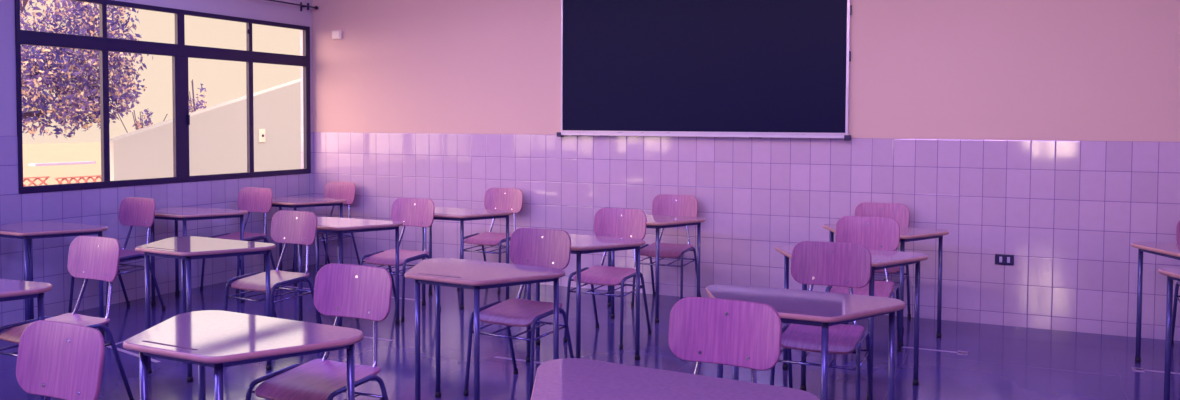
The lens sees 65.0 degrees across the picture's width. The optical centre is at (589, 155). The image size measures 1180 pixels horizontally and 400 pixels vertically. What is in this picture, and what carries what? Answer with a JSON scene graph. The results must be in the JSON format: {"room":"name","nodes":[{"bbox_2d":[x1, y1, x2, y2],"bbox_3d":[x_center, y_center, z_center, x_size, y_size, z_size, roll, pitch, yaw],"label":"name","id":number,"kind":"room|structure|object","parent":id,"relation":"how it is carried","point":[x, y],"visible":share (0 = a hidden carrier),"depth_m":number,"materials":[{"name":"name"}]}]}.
{"room":"classroom","nodes":[
{"label":"classroom","id":0,"kind":"room"},
{"bbox_2d":[0,0,313,326],"bbox_3d":[-5.296,-0.202,4.536,0.120,3.020,11.200,1,2,25],"label":"wall","id":1,"kind":"structure","parent":0,"point":[94,206],"depth_m":7.63,"materials":[{"name":"tile"}]},
{"bbox_2d":[15,0,310,193],"bbox_3d":[-3.536,-0.523,8.143,0.056,1.503,3.062,1,2,25],"label":"window","id":2,"kind":"structure","parent":1,"relation":"in","point":[180,52],"depth_m":8.03,"materials":[{"name":"metal"}]},
{"bbox_2d":[267,0,317,10],"bbox_3d":[-3.519,-1.461,8.011,0.115,0.090,3.279,1,2,25],"label":"curtain rod","id":3,"kind":"object","parent":1,"relation":"attached to","point":[300,4],"visible":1,"depth_m":9.30,"materials":[{"name":"metal"}]},
{"bbox_2d":[0,264,1179,399],"bbox_3d":[-1.208,1.467,2.789,9.070,0.150,11.400,1,2,25],"label":"floor","id":4,"kind":"structure","parent":0,"point":[1002,362],"depth_m":5.92,"materials":[{"name":"tile"}]},
{"bbox_2d":[0,279,52,399],"bbox_3d":[-2.884,0.958,4.110,0.863,0.753,0.530,1,2,20],"label":"school desk","id":5,"kind":"object","parent":4,"relation":"on","point":[10,290],"visible":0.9,"depth_m":4.13,"materials":[{"name":"laminate"}]},
{"bbox_2d":[0,221,107,334],"bbox_3d":[-3.817,0.868,6.411,0.863,0.753,0.530,1,2,25],"label":"school desk","id":6,"kind":"object","parent":4,"relation":"on","point":[27,231],"visible":0.77,"depth_m":6.33,"materials":[{"name":"paint"}]},
{"bbox_2d":[16,320,104,399],"bbox_3d":[-1.676,0.956,2.624,0.443,0.880,0.523,1,2,28],"label":"chair","id":7,"kind":"object","parent":4,"relation":"on","point":[60,360],"visible":1,"depth_m":2.80,"materials":[{"name":"brown wood"}]},
{"bbox_2d":[0,236,133,399],"bbox_3d":[-2.683,0.874,4.699,0.443,0.880,0.523,1,2,27],"label":"chair","id":8,"kind":"object","parent":4,"relation":"on","point":[89,257],"visible":0.74,"depth_m":4.82,"materials":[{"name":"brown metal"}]},
{"bbox_2d":[68,197,165,315],"bbox_3d":[-3.641,0.779,7.125,0.443,0.880,0.523,1,2,26],"label":"chair","id":9,"kind":"object","parent":4,"relation":"on","point":[133,211],"visible":0.59,"depth_m":7.26,"materials":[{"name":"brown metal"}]},
{"bbox_2d":[106,346,160,362],"bbox_3d":[-2.941,1.265,5.931,0.696,0.001,0.030,2,3,38],"label":"trim","id":10,"kind":"structure","parent":4,"relation":"on","point":[118,349],"depth_m":5.92,"materials":[{"name":"grey metal"}]},
{"bbox_2d":[151,207,247,308],"bbox_3d":[-3.272,0.827,7.568,0.863,0.753,0.530,1,2,25],"label":"school desk","id":11,"kind":"object","parent":4,"relation":"on","point":[184,214],"visible":0.62,"depth_m":7.46,"materials":[{"name":"paint"}]},
{"bbox_2d":[135,236,275,381],"bbox_3d":[-2.350,0.906,5.550,0.863,0.753,0.530,1,2,28],"label":"school desk","id":12,"kind":"object","parent":4,"relation":"on","point":[185,248],"visible":0.94,"depth_m":5.44,"materials":[{"name":"paint"}]},
{"bbox_2d":[200,187,275,293],"bbox_3d":[-3.123,0.738,8.267,0.443,0.880,0.523,1,2,24],"label":"chair","id":13,"kind":"object","parent":4,"relation":"on","point":[250,199],"visible":0.7,"depth_m":8.39,"materials":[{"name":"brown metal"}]},
{"bbox_2d":[123,310,363,399],"bbox_3d":[-1.265,0.997,3.259,0.863,0.753,0.530,1,2,27],"label":"school desk","id":14,"kind":"object","parent":4,"relation":"on","point":[217,339],"visible":1,"depth_m":3.17,"materials":[{"name":"laminate"}]},
{"bbox_2d":[224,210,321,323],"bbox_3d":[-2.091,0.823,6.131,0.443,0.880,0.523,1,2,26],"label":"chair","id":15,"kind":"object","parent":4,"relation":"on","point":[287,226],"visible":0.94,"depth_m":6.22,"materials":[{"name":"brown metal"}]},
{"bbox_2d":[263,196,345,284],"bbox_3d":[-2.754,0.787,8.672,0.863,0.753,0.530,1,2,25],"label":"school desk","id":16,"kind":"object","parent":4,"relation":"on","point":[281,201],"visible":0.59,"depth_m":8.56,"materials":[{"name":"paint"}]},
{"bbox_2d":[245,263,391,399],"bbox_3d":[-1.087,0.915,3.783,0.443,0.880,0.523,1,2,25],"label":"chair","id":17,"kind":"object","parent":4,"relation":"on","point":[340,290],"visible":0.95,"depth_m":3.88,"materials":[{"name":"brown wood"}]},
{"bbox_2d":[292,181,359,271],"bbox_3d":[-2.599,0.707,9.159,0.443,0.880,0.523,1,2,27],"label":"chair","id":18,"kind":"object","parent":4,"relation":"on","point":[333,189],"visible":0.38,"depth_m":9.29,"materials":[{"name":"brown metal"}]},
{"bbox_2d":[298,217,402,326],"bbox_3d":[-1.838,0.862,6.784,0.863,0.753,0.530,1,2,25],"label":"school desk","id":19,"kind":"object","parent":4,"relation":"on","point":[339,226],"visible":0.55,"depth_m":6.69,"materials":[{"name":"paint"}]},
{"bbox_2d":[364,336,392,340],"bbox_3d":[-1.523,1.254,6.388,0.400,0.001,0.030,1,2,25],"label":"trim","id":20,"kind":"structure","parent":4,"relation":"on","point":[364,336],"depth_m":6.34,"materials":[{"name":"grey metal"}]},
{"bbox_2d":[360,198,440,321],"bbox_3d":[-1.483,0.785,7.196,0.443,0.880,0.523,1,2,24],"label":"chair","id":21,"kind":"object","parent":4,"relation":"on","point":[418,212],"visible":0.84,"depth_m":7.31,"materials":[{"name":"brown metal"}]},
{"bbox_2d":[422,207,512,308],"bbox_3d":[-1.104,0.833,7.629,0.863,0.753,0.530,1,2,23],"label":"school desk","id":22,"kind":"object","parent":4,"relation":"on","point":[440,213],"visible":0.62,"depth_m":7.51,"materials":[{"name":"paint"}]},
{"bbox_2d":[404,258,564,399],"bbox_3d":[-0.593,0.947,4.657,0.863,0.753,0.530,1,2,29],"label":"school desk","id":23,"kind":"object","parent":4,"relation":"on","point":[475,275],"visible":1,"depth_m":4.56,"materials":[{"name":"laminate"}]},
{"bbox_2d":[457,188,522,293],"bbox_3d":[-0.872,0.744,8.347,0.443,0.880,0.523,1,2,25],"label":"chair","id":24,"kind":"object","parent":4,"relation":"on","point":[510,199],"visible":0.7,"depth_m":8.46,"materials":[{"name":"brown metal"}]},
{"bbox_2d":[464,227,573,399],"bbox_3d":[-0.374,0.866,5.161,0.443,0.880,0.523,1,2,28],"label":"chair","id":25,"kind":"object","parent":4,"relation":"on","point":[551,248],"visible":0.87,"depth_m":5.23,"materials":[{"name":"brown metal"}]},
{"bbox_2d":[494,356,543,363],"bbox_3d":[-0.403,1.282,5.786,0.440,0.001,0.030,1,2,25],"label":"trim","id":26,"kind":"structure","parent":4,"relation":"on","point":[496,356],"depth_m":5.82,"materials":[{"name":"grey metal"}]},
{"bbox_2d":[526,234,644,362],"bbox_3d":[-0.122,0.905,5.838,0.863,0.753,0.530,1,2,30],"label":"school desk","id":27,"kind":"object","parent":4,"relation":"on","point":[580,244],"visible":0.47,"depth_m":5.74,"materials":[{"name":"paint"}]},
{"bbox_2d":[563,208,651,348],"bbox_3d":[0.130,0.822,6.398,0.443,0.880,0.523,1,2,26],"label":"chair","id":28,"kind":"object","parent":4,"relation":"on","point":[608,222],"visible":0.81,"depth_m":6.49,"materials":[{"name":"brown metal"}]},
{"bbox_2d":[607,215,704,322],"bbox_3d":[0.421,0.857,7.164,0.863,0.753,0.530,1,2,24],"label":"school desk","id":29,"kind":"object","parent":4,"relation":"on","point":[657,222],"visible":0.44,"depth_m":7.04,"materials":[{"name":"paint"}]},
{"bbox_2d":[631,194,700,305],"bbox_3d":[0.640,0.777,7.653,0.443,0.880,0.523,1,2,24],"label":"chair","id":30,"kind":"object","parent":4,"relation":"on","point":[663,204],"visible":0.78,"depth_m":7.75,"materials":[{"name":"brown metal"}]},
{"bbox_2d":[530,358,818,399],"bbox_3d":[0.155,1.030,2.543,0.863,0.753,0.530,1,2,28],"label":"school desk","id":31,"kind":"object","parent":4,"relation":"on","point":[566,378],"visible":1,"depth_m":2.62,"materials":[{"name":"laminate"}]},
{"bbox_2d":[668,297,781,382],"bbox_3d":[0.378,0.949,3.053,0.443,0.880,0.523,1,2,27],"label":"chair","id":32,"kind":"object","parent":4,"relation":"on","point":[745,334],"visible":0.98,"depth_m":3.22,"materials":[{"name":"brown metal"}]},
{"bbox_2d":[705,284,904,399],"bbox_3d":[0.846,0.982,3.894,0.863,0.753,0.530,1,2,26],"label":"school desk","id":33,"kind":"object","parent":4,"relation":"on","point":[793,306],"visible":0.73,"depth_m":3.84,"materials":[{"name":"laminate"}]},
{"bbox_2d":[770,241,872,399],"bbox_3d":[1.161,0.894,4.605,0.443,0.880,0.523,1,2,24],"label":"chair","id":34,"kind":"object","parent":4,"relation":"on","point":[812,262],"visible":0.88,"depth_m":4.71,"materials":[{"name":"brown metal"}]},
{"bbox_2d":[775,245,927,399],"bbox_3d":[1.442,0.933,5.264,0.863,0.753,0.530,1,2,25],"label":"school desk","id":35,"kind":"object","parent":4,"relation":"on","point":[881,259],"visible":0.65,"depth_m":5.25,"materials":[{"name":"paint"}]},
{"bbox_2d":[825,216,900,351],"bbox_3d":[1.743,0.847,5.907,0.443,0.880,0.523,1,2,23],"label":"chair","id":36,"kind":"object","parent":4,"relation":"on","point":[875,233],"visible":0.53,"depth_m":6.04,"materials":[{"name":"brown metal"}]},
{"bbox_2d":[843,202,910,331],"bbox_3d":[2.159,0.810,6.948,0.443,0.880,0.523,1,2,25],"label":"chair","id":37,"kind":"object","parent":4,"relation":"on","point":[900,213],"visible":0.27,"depth_m":7.08,"materials":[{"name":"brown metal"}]},
{"bbox_2d":[823,224,948,346],"bbox_3d":[2.015,0.891,6.448,0.863,0.753,0.530,1,2,27],"label":"school desk","id":38,"kind":"object","parent":4,"relation":"on","point":[907,234],"visible":0.45,"depth_m":6.39,"materials":[{"name":"paint"}]},
{"bbox_2d":[903,346,967,353],"bbox_3d":[2.260,1.281,6.107,0.430,0.001,0.030,1,2,25],"label":"trim","id":39,"kind":"structure","parent":4,"relation":"on","point":[903,346],"depth_m":6.09,"materials":[{"name":"grey metal"}]},
{"bbox_2d":[958,351,967,354],"bbox_3d":[2.427,1.284,6.028,0.060,0.001,0.100,1,2,25],"label":"trim","id":40,"kind":"structure","parent":4,"relation":"on","point":[961,352],"depth_m":6.04,"materials":[{"name":"grey metal"}]},
{"bbox_2d":[1132,367,1143,371],"bbox_3d":[3.336,1.303,5.636,0.060,0.001,0.100,1,2,25],"label":"trim","id":41,"kind":"structure","parent":4,"relation":"on","point":[1133,369],"depth_m":5.62,"materials":[{"name":"grey metal"}]},
{"bbox_2d":[1131,242,1179,362],"bbox_3d":[3.706,0.934,5.477,0.863,0.753,0.530,1,2,25],"label":"school desk","id":42,"kind":"object","parent":4,"relation":"on","point":[1170,250],"visible":1,"depth_m":5.79,"materials":[{"name":"paint"}]},
{"bbox_2d":[1134,368,1179,373],"bbox_3d":[3.526,1.307,5.558,0.450,0.001,0.030,1,2,25],"label":"trim","id":43,"kind":"structure","parent":4,"relation":"on","point":[1134,368],"depth_m":5.60,"materials":[{"name":"grey metal"}]},
{"bbox_2d":[1158,267,1179,399],"bbox_3d":[3.247,0.971,4.450,0.863,0.753,0.530,1,2,25],"label":"school desk","id":44,"kind":"object","parent":4,"relation":"on","point":[1172,273],"visible":1,"depth_m":4.77,"materials":[{"name":"laminate"}]},
{"bbox_2d":[1171,220,1179,345],"bbox_3d":[4.021,0.855,5.944,0.443,0.880,0.523,1,2,25],"label":"chair","id":45,"kind":"object","parent":4,"relation":"on","point":[1177,285],"visible":0.89,"depth_m":6.17,"materials":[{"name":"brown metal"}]},
{"bbox_2d":[312,0,1179,340],"bbox_3d":[1.175,-0.298,7.797,9.070,3.020,0.200,1,2,25],"label":"wall","id":46,"kind":"structure","parent":0,"point":[1045,134],"depth_m":7.20,"materials":[{"name":"tile"}]},
{"bbox_2d":[332,30,341,38],"bbox_3d":[-2.566,-1.226,9.393,0.115,0.085,0.034,1,2,25],"label":"junction box","id":47,"kind":"object","parent":46,"relation":"attached to","point":[335,34],"visible":1,"depth_m":9.37,"materials":[{"name":"white plastic"}]},
{"bbox_2d":[557,0,851,139],"bbox_3d":[0.879,-0.827,7.765,2.568,1.363,0.070,1,2,25],"label":"blackboard","id":48,"kind":"object","parent":46,"relation":"attached to","point":[684,68],"visible":1,"depth_m":7.74,"materials":[{"name":"metal"}]},
{"bbox_2d":[561,131,848,137],"bbox_3d":[0.878,-0.178,7.791,2.534,0.032,0.062,1,2,25],"label":"chalk tray","id":49,"kind":"object","parent":48,"relation":"on","point":[751,134],"depth_m":7.67,"materials":[{"name":"metal"}]},
{"bbox_2d":[995,254,1013,264],"bbox_3d":[3.058,0.766,6.832,0.128,0.078,0.016,1,2,25],"label":"wall socket","id":50,"kind":"object","parent":46,"relation":"attached to","point":[1001,259],"visible":1,"depth_m":6.83,"materials":[{"name":"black plastic"}]},
{"label":"outside","id":51,"kind":"structure","parent":0,"visible":0},
{"bbox_2d":[23,142,100,185],"bbox_3d":[-25.885,0.685,31.462,59.800,0.250,100.000,1,2,25],"label":"ground","id":52,"kind":"structure","parent":51,"point":[85,151],"depth_m":41.17,"materials":[{"name":"beige concrete"}]},
{"bbox_2d":[23,176,49,185],"bbox_3d":[-7.254,0.823,12.055,0.060,1.090,0.453,1,2,25],"label":"lattice fence","id":53,"kind":"object","parent":52,"relation":"on","point":[45,177],"visible":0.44,"depth_m":12.07,"materials":[{"name":"red wood"}]},
{"bbox_2d":[29,161,95,165],"bbox_3d":[-21.247,0.318,37.341,0.400,0.100,2.600,1,2,25],"label":"kerb","id":54,"kind":"object","parent":52,"relation":"on","point":[80,162],"visible":0.93,"depth_m":37.25,"materials":[{"name":"white concrete"}]},
{"bbox_2d":[54,175,100,183],"bbox_3d":[-6.957,0.813,12.688,0.060,1.065,0.774,1,2,25],"label":"lattice fence","id":55,"kind":"object","parent":52,"relation":"on","point":[96,176],"visible":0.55,"depth_m":12.62,"materials":[{"name":"red wood"}]},
{"bbox_2d":[20,0,152,139],"bbox_3d":[-9.524,-1.351,15.075,3.705,5.224,4.833,1,2,25],"label":"tree","id":56,"kind":"object","parent":52,"relation":"on","point":[49,69],"visible":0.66,"depth_m":15.45,"materials":[{"name":"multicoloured plant"}]},
{"bbox_2d":[118,109,166,132],"bbox_3d":[-8.601,0.117,17.679,0.324,2.068,1.009,2,3,36],"label":"shrub","id":57,"kind":"object","parent":52,"relation":"on","point":[137,124],"visible":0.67,"depth_m":17.68,"materials":[{"name":"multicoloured plant"}]},
{"bbox_2d":[189,79,206,112],"bbox_3d":[-8.091,-0.221,18.855,0.538,2.659,0.523,0,2,-4],"label":"shrub","id":58,"kind":"object","parent":52,"relation":"on","point":[202,101],"visible":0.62,"depth_m":18.82,"materials":[{"name":"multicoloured plant"}]},
{"bbox_2d":[110,79,300,180],"bbox_3d":[-6.776,-0.796,20.431,0.300,3.800,8.650,1,2,25],"label":"wall","id":59,"kind":"structure","parent":52,"relation":"on","point":[217,133],"depth_m":18.77,"materials":[{"name":"white paint"}]},
{"bbox_2d":[259,129,264,141],"bbox_3d":[-6.954,-0.427,19.649,0.055,0.280,0.160,1,2,25],"label":"meter box","id":60,"kind":"object","parent":59,"relation":"attached to","point":[261,131],"visible":1,"depth_m":19.61,"materials":[{"name":"white plastic"}]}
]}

